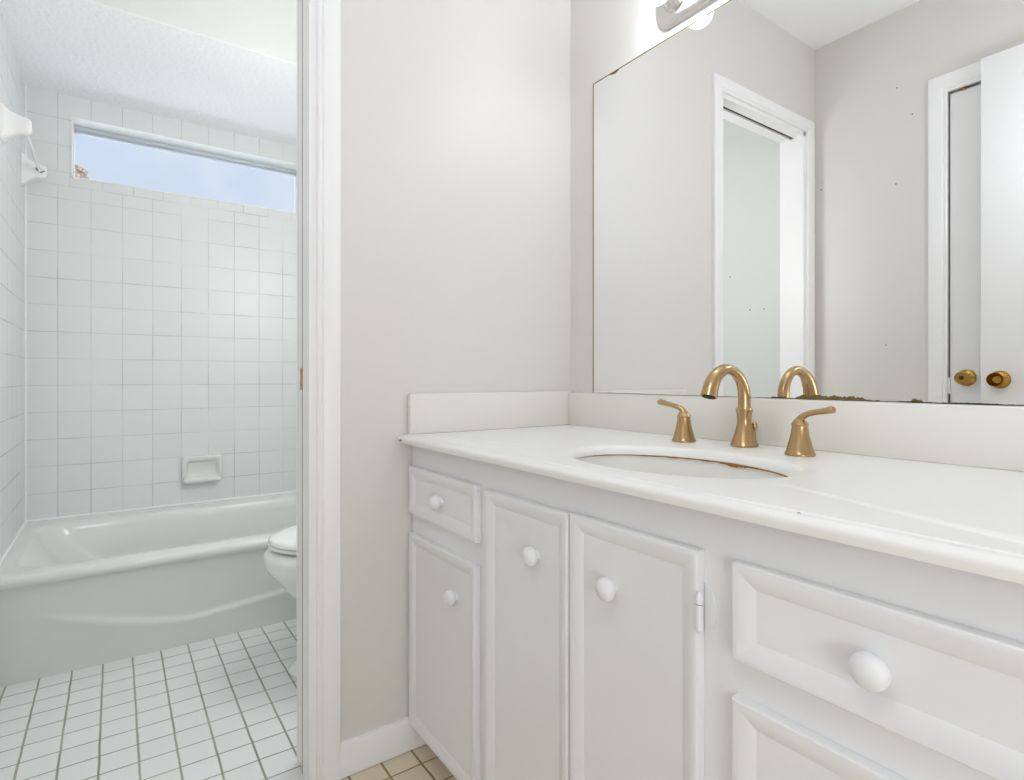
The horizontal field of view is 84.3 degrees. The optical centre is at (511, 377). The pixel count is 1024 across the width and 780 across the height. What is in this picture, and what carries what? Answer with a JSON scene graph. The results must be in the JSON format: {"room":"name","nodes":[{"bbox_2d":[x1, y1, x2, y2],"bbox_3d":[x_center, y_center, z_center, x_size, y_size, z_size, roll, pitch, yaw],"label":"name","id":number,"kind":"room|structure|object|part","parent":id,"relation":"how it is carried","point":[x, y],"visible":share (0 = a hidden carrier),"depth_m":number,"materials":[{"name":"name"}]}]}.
{"room":"bathroom","nodes":[
{"label":"bathroom","id":0,"kind":"room"},
{"bbox_2d":[0,8,23,558],"bbox_3d":[-1.785,-0.279,1.934,0.100,2.417,0.817,0,0,-35],"label":"wall","id":1,"kind":"structure","parent":0,"point":[11,81],"depth_m":1.99,"materials":[{"name":"tile"}]},
{"bbox_2d":[0,102,46,186],"bbox_3d":[-1.766,-0.825,2.060,0.076,0.120,0.568,0,0,-35],"label":"towel bar","id":2,"kind":"object","parent":1,"relation":"attached to","point":[12,124],"visible":1,"depth_m":1.86,"materials":[{"name":"white ceramic"}]},
{"bbox_3d":[-1.622,-0.825,1.855,0.076,0.120,0.068,0,0,-35],"label":"post","id":3,"kind":"part","parent":2,"relation":"part of","materials":[{"name":"white ceramic"}]},
{"bbox_3d":[-1.909,-0.825,2.264,0.076,0.120,0.068,0,0,-35],"label":"post","id":4,"kind":"part","parent":2,"relation":"part of","materials":[{"name":"white ceramic"}]},
{"bbox_2d":[0,0,296,146],"bbox_3d":[-1.128,-1.204,2.410,1.524,0.032,0.792,0,0,-35],"label":"ceiling","id":5,"kind":"structure","parent":0,"point":[85,49],"depth_m":2.18,"materials":[{"name":"white paint"}]},
{"bbox_2d":[27,86,296,519],"bbox_3d":[-1.401,-0.279,2.782,1.702,2.417,0.130,0,0,-35],"label":"wall","id":6,"kind":"structure","parent":0,"point":[162,326],"depth_m":2.54,"materials":[{"name":"tile"}]},
{"bbox_2d":[0,85,296,564],"bbox_3d":[-1.128,-0.301,2.405,1.520,1.778,0.804,0,0,-35],"label":"trim","id":7,"kind":"structure","parent":6,"relation":"attached to","point":[4,555],"depth_m":2.29,"materials":[{"name":"white"}]},
{"bbox_2d":[71,117,296,213],"bbox_3d":[-1.493,-0.972,2.688,0.943,0.255,0.089,0,0,-35],"label":"trim","id":8,"kind":"structure","parent":6,"relation":"attached to","point":[74,121],"depth_m":2.61,"materials":[{"name":"white paint"}]},
{"bbox_2d":[74,125,296,212],"bbox_3d":[-1.529,-0.972,2.739,0.940,0.252,0.044,0,0,-35],"label":"window","id":9,"kind":"structure","parent":6,"relation":"in","point":[78,130],"depth_m":2.69,"materials":[{"name":"white"}]},
{"bbox_3d":[-1.529,-1.083,2.738,0.930,0.030,0.044,0,0,-35],"label":"head rail","id":10,"kind":"part","parent":9,"relation":"part of","materials":[{"name":"grey metal"}]},
{"bbox_2d":[181,454,221,483],"bbox_3d":[-1.444,0.424,2.641,0.167,0.121,0.052,0,0,-35],"label":"soap dish","id":11,"kind":"object","parent":6,"relation":"attached to","point":[200,468],"visible":1,"depth_m":2.65,"materials":[{"name":"white ceramic"}]},
{"bbox_2d":[183,475,221,483],"bbox_3d":[-1.441,0.473,2.637,0.159,0.023,0.042,0,0,-35],"label":"tray","id":12,"kind":"object","parent":11,"relation":"on","point":[187,479],"depth_m":2.63,"materials":[{"name":"ceramic"}]},
{"bbox_2d":[90,0,296,63],"bbox_3d":[-0.906,-1.339,2.094,1.524,0.297,0.020,0,0,-35],"label":"wall header","id":13,"kind":"structure","parent":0,"point":[268,27],"depth_m":2.03,"materials":[{"name":"white paint"}]},
{"bbox_2d":[0,619,456,779],"bbox_3d":[-0.332,0.970,0.866,2.350,0.080,4.600,0,0,-35],"label":"floor","id":14,"kind":"structure","parent":0,"point":[223,707],"depth_m":1.52,"materials":[{"name":"tile"}]},
{"bbox_2d":[0,492,296,687],"bbox_3d":[-1.119,0.757,2.397,1.521,0.345,0.821,0,0,-35],"label":"bathtub","id":15,"kind":"object","parent":14,"relation":"on","point":[80,592],"visible":0.56,"depth_m":1.94,"materials":[{"name":"white ceramic"}]},
{"bbox_2d":[0,492,296,590],"bbox_3d":[-1.119,0.723,2.397,1.521,0.276,0.821,0,0,-35],"label":"basin","id":16,"kind":"object","parent":15,"relation":"in","point":[222,545],"depth_m":2.09,"materials":[{"name":"ceramic"}]},
{"bbox_2d":[263,524,296,678],"bbox_3d":[-0.409,0.552,1.966,0.845,0.755,0.444,0,0,-35],"label":"toilet","id":17,"kind":"object","parent":14,"relation":"on","point":[280,558],"visible":0.15,"depth_m":1.70,"materials":[{"name":"white ceramic"}]},
{"bbox_3d":[-0.533,0.523,1.879,0.516,0.019,0.364,0,0,-35],"label":"seat","id":18,"kind":"part","parent":17,"relation":"part of","materials":[{"name":"white plastic"}]},
{"bbox_3d":[-0.539,0.502,1.875,0.500,0.023,0.364,0,0,-35],"label":"lid","id":19,"kind":"part","parent":17,"relation":"part of","materials":[{"name":"white ceramic"}]},
{"bbox_2d":[409,445,1023,779],"bbox_3d":[0.318,0.545,1.042,0.558,0.769,1.281,0,0,-35],"label":"vanity cabinet","id":20,"kind":"object","parent":14,"relation":"on","point":[559,629],"visible":1,"depth_m":0.75,"materials":[{"name":"white paint"}]},
{"bbox_3d":[-0.172,0.280,1.278,0.026,0.035,0.035,0,0,-35],"label":"knob","id":21,"kind":"part","parent":20,"relation":"part of","materials":[{"name":"white paint"}]},
{"bbox_3d":[-0.162,0.622,1.284,0.015,0.476,0.317,0,0,-35],"label":"door","id":22,"kind":"part","parent":20,"relation":"part of","materials":[{"name":"white paint"}]},
{"bbox_3d":[-0.161,0.278,1.283,0.015,0.117,0.320,0,0,-35],"label":"drawer","id":23,"kind":"part","parent":20,"relation":"part of","materials":[{"name":"white paint"}]},
{"bbox_3d":[-0.134,0.475,1.223,0.026,0.035,0.035,0,0,-35],"label":"knob","id":24,"kind":"part","parent":20,"relation":"part of","materials":[{"name":"white ceramic"}]},
{"bbox_3d":[0.022,0.540,1.021,0.015,0.640,0.252,0,0,-35],"label":"door","id":25,"kind":"part","parent":20,"relation":"part of","materials":[{"name":"white paint"}]},
{"bbox_3d":[0.032,0.311,0.987,0.026,0.035,0.035,0,0,-35],"label":"knob","id":26,"kind":"part","parent":20,"relation":"part of","materials":[{"name":"white ceramic"}]},
{"bbox_3d":[0.139,0.312,0.834,0.026,0.035,0.035,0,0,-35],"label":"knob","id":27,"kind":"part","parent":20,"relation":"part of","materials":[{"name":"white ceramic"}]},
{"bbox_3d":[0.167,0.539,0.814,0.015,0.642,0.246,0,0,-35],"label":"door","id":28,"kind":"part","parent":20,"relation":"part of","materials":[{"name":"white paint"}]},
{"bbox_2d":[398,391,1023,584],"bbox_3d":[0.317,0.100,1.036,0.568,0.121,1.292,0,0,-35],"label":"countertop","id":29,"kind":"structure","parent":20,"relation":"on","point":[937,484],"depth_m":0.91,"materials":[{"name":"white stone"}]},
{"bbox_2d":[577,455,787,478],"bbox_3d":[0.280,0.237,0.990,0.326,0.154,0.446,0,0,-35],"label":"sink basin","id":30,"kind":"object","parent":29,"relation":"in","point":[679,466],"visible":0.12,"depth_m":1.14,"materials":[{"name":"white ceramic"}]},
{"bbox_2d":[657,364,835,456],"bbox_3d":[0.438,0.057,1.141,0.162,0.168,0.379,0,0,-15],"label":"faucet","id":31,"kind":"object","parent":29,"relation":"on","point":[799,444],"visible":1,"depth_m":1.14,"materials":[{"name":"gold metal"}]},
{"bbox_3d":[0.362,0.066,1.278,0.018,0.035,0.078,0,0,-35],"label":"lever","id":32,"kind":"part","parent":31,"relation":"part of","materials":[{"name":"gold metal"}]},
{"bbox_3d":[0.380,0.108,1.252,0.052,0.066,0.052,0,0,-35],"label":"handle","id":33,"kind":"part","parent":31,"relation":"part of","materials":[{"name":"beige metal"}]},
{"bbox_3d":[0.429,0.018,1.130,0.146,0.090,0.032,0,0,-35],"label":"spout","id":34,"kind":"part","parent":31,"relation":"part of","materials":[{"name":"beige metal"}]},
{"bbox_3d":[0.505,0.116,1.179,0.012,0.048,0.012,0,0,-35],"label":"lift rod","id":35,"kind":"part","parent":31,"relation":"part of","materials":[{"name":"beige metal"}]},
{"bbox_3d":[0.524,0.108,1.031,0.052,0.066,0.052,0,0,-35],"label":"handle","id":36,"kind":"part","parent":31,"relation":"part of","materials":[{"name":"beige metal"}]},
{"bbox_3d":[0.539,0.066,1.008,0.019,0.035,0.070,0,0,-35],"label":"lever","id":37,"kind":"part","parent":31,"relation":"part of","materials":[{"name":"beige metal"}]},
{"bbox_3d":[0.249,0.291,0.709,0.002,0.062,0.016,0,0,-35],"label":"plate","id":38,"kind":"part","parent":20,"relation":"part of","materials":[{"name":"white paint"}]},
{"bbox_3d":[0.351,0.489,0.552,0.015,0.222,0.300,0,0,-35],"label":"drawer","id":39,"kind":"part","parent":20,"relation":"part of","materials":[{"name":"white paint"}]},
{"bbox_3d":[0.343,0.281,0.543,0.026,0.036,0.036,0,0,-35],"label":"knob","id":40,"kind":"part","parent":20,"relation":"part of","materials":[{"name":"white ceramic"}]},
{"bbox_3d":[0.351,0.276,0.552,0.015,0.116,0.300,0,0,-35],"label":"drawer","id":41,"kind":"part","parent":20,"relation":"part of","materials":[{"name":"white paint"}]},
{"bbox_2d":[341,0,570,741],"bbox_3d":[-0.428,-0.279,1.369,1.730,2.417,0.107,0,0,-35],"label":"wall","id":42,"kind":"structure","parent":0,"point":[456,114],"depth_m":1.45,"materials":[{"name":"white paint"}]},
{"bbox_2d":[298,0,302,766],"bbox_3d":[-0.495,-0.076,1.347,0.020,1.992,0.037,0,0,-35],"label":"door","id":43,"kind":"structure","parent":42,"relation":"in","point":[300,369],"depth_m":1.34,"materials":[{"name":"white paint"}]},
{"bbox_3d":[-0.496,0.003,1.333,0.003,0.051,0.014,0,0,-35],"label":"edge pull","id":44,"kind":"part","parent":43,"relation":"part of","materials":[{"name":"gold metal"}]},
{"bbox_2d":[302,0,302,773],"bbox_3d":[-0.484,-0.072,1.333,0.019,2.005,0.009,0,0,-35],"label":"trim","id":45,"kind":"structure","parent":42,"relation":"attached to","point":[302,0],"depth_m":1.33,"materials":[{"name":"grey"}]},
{"bbox_2d":[297,0,315,779],"bbox_3d":[-0.730,-0.083,1.156,0.627,2.025,0.108,0,0,-35],"label":"trim","id":46,"kind":"structure","parent":42,"relation":"attached to","point":[309,6],"depth_m":1.29,"materials":[{"name":"white paint"}]},
{"bbox_2d":[316,0,340,779],"bbox_3d":[-0.420,-0.107,1.299,0.053,2.075,0.016,0,0,-35],"label":"trim","id":47,"kind":"structure","parent":42,"relation":"attached to","point":[328,12],"depth_m":1.29,"materials":[{"name":"white paint"}]},
{"bbox_2d":[341,716,425,778],"bbox_3d":[-0.293,0.888,1.389,0.265,0.080,0.014,0,0,-35],"label":"baseboard","id":48,"kind":"structure","parent":42,"relation":"attached to","point":[376,746],"depth_m":1.36,"materials":[{"name":"white paint"}]},
{"bbox_2d":[571,0,1014,405],"bbox_3d":[0.995,-0.279,0.705,0.161,2.417,2.613,0,0,-35],"label":"wall","id":49,"kind":"structure","parent":0,"point":[606,35],"depth_m":1.67,"materials":[{"name":"white paint"}]},
{"bbox_2d":[644,0,715,29],"bbox_3d":[0.492,-0.931,1.177,0.121,0.116,0.583,0,0,-35],"label":"vanity light","id":50,"kind":"object","parent":49,"relation":"attached to","point":[669,13],"visible":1,"depth_m":1.37,"materials":[{"name":"silver metal"}]},
{"bbox_3d":[0.342,-0.927,1.345,0.069,0.072,0.072,0,0,-35],"label":"bulb","id":51,"kind":"part","parent":50,"relation":"part of","materials":[{"name":"white glass"}]},
{"bbox_2d":[660,0,682,12],"bbox_3d":[0.384,-0.927,1.374,0.034,0.062,0.062,0,0,-35],"label":"bulb","id":52,"kind":"object","parent":50,"relation":"attached to","point":[668,6],"depth_m":1.37,"materials":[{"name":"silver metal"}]},
{"bbox_2d":[569,392,1023,471],"bbox_3d":[0.545,0.092,1.184,0.024,0.098,1.272,0,0,-35],"label":"backsplash","id":53,"kind":"structure","parent":49,"relation":"attached to","point":[984,436],"depth_m":1.04,"materials":[{"name":"white stone"}]},
{"bbox_2d":[593,0,1023,405],"bbox_3d":[0.612,-0.405,1.106,0.005,0.894,1.309,0,0,-35],"label":"mirror","id":54,"kind":"object","parent":49,"relation":"attached to","point":[811,199],"visible":0.88,"depth_m":1.12,"materials":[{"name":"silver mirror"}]},
{"label":"outside","id":55,"kind":"structure","parent":0,"visible":0},
{"bbox_2d":[75,164,88,178],"bbox_3d":[-4.901,-0.729,6.325,0.288,3.318,0.279,0,0,-35],"label":"tree","id":56,"kind":"object","parent":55,"point":[80,171],"visible":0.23,"depth_m":6.32,"materials":[{"name":"brown plant"}]}
]}

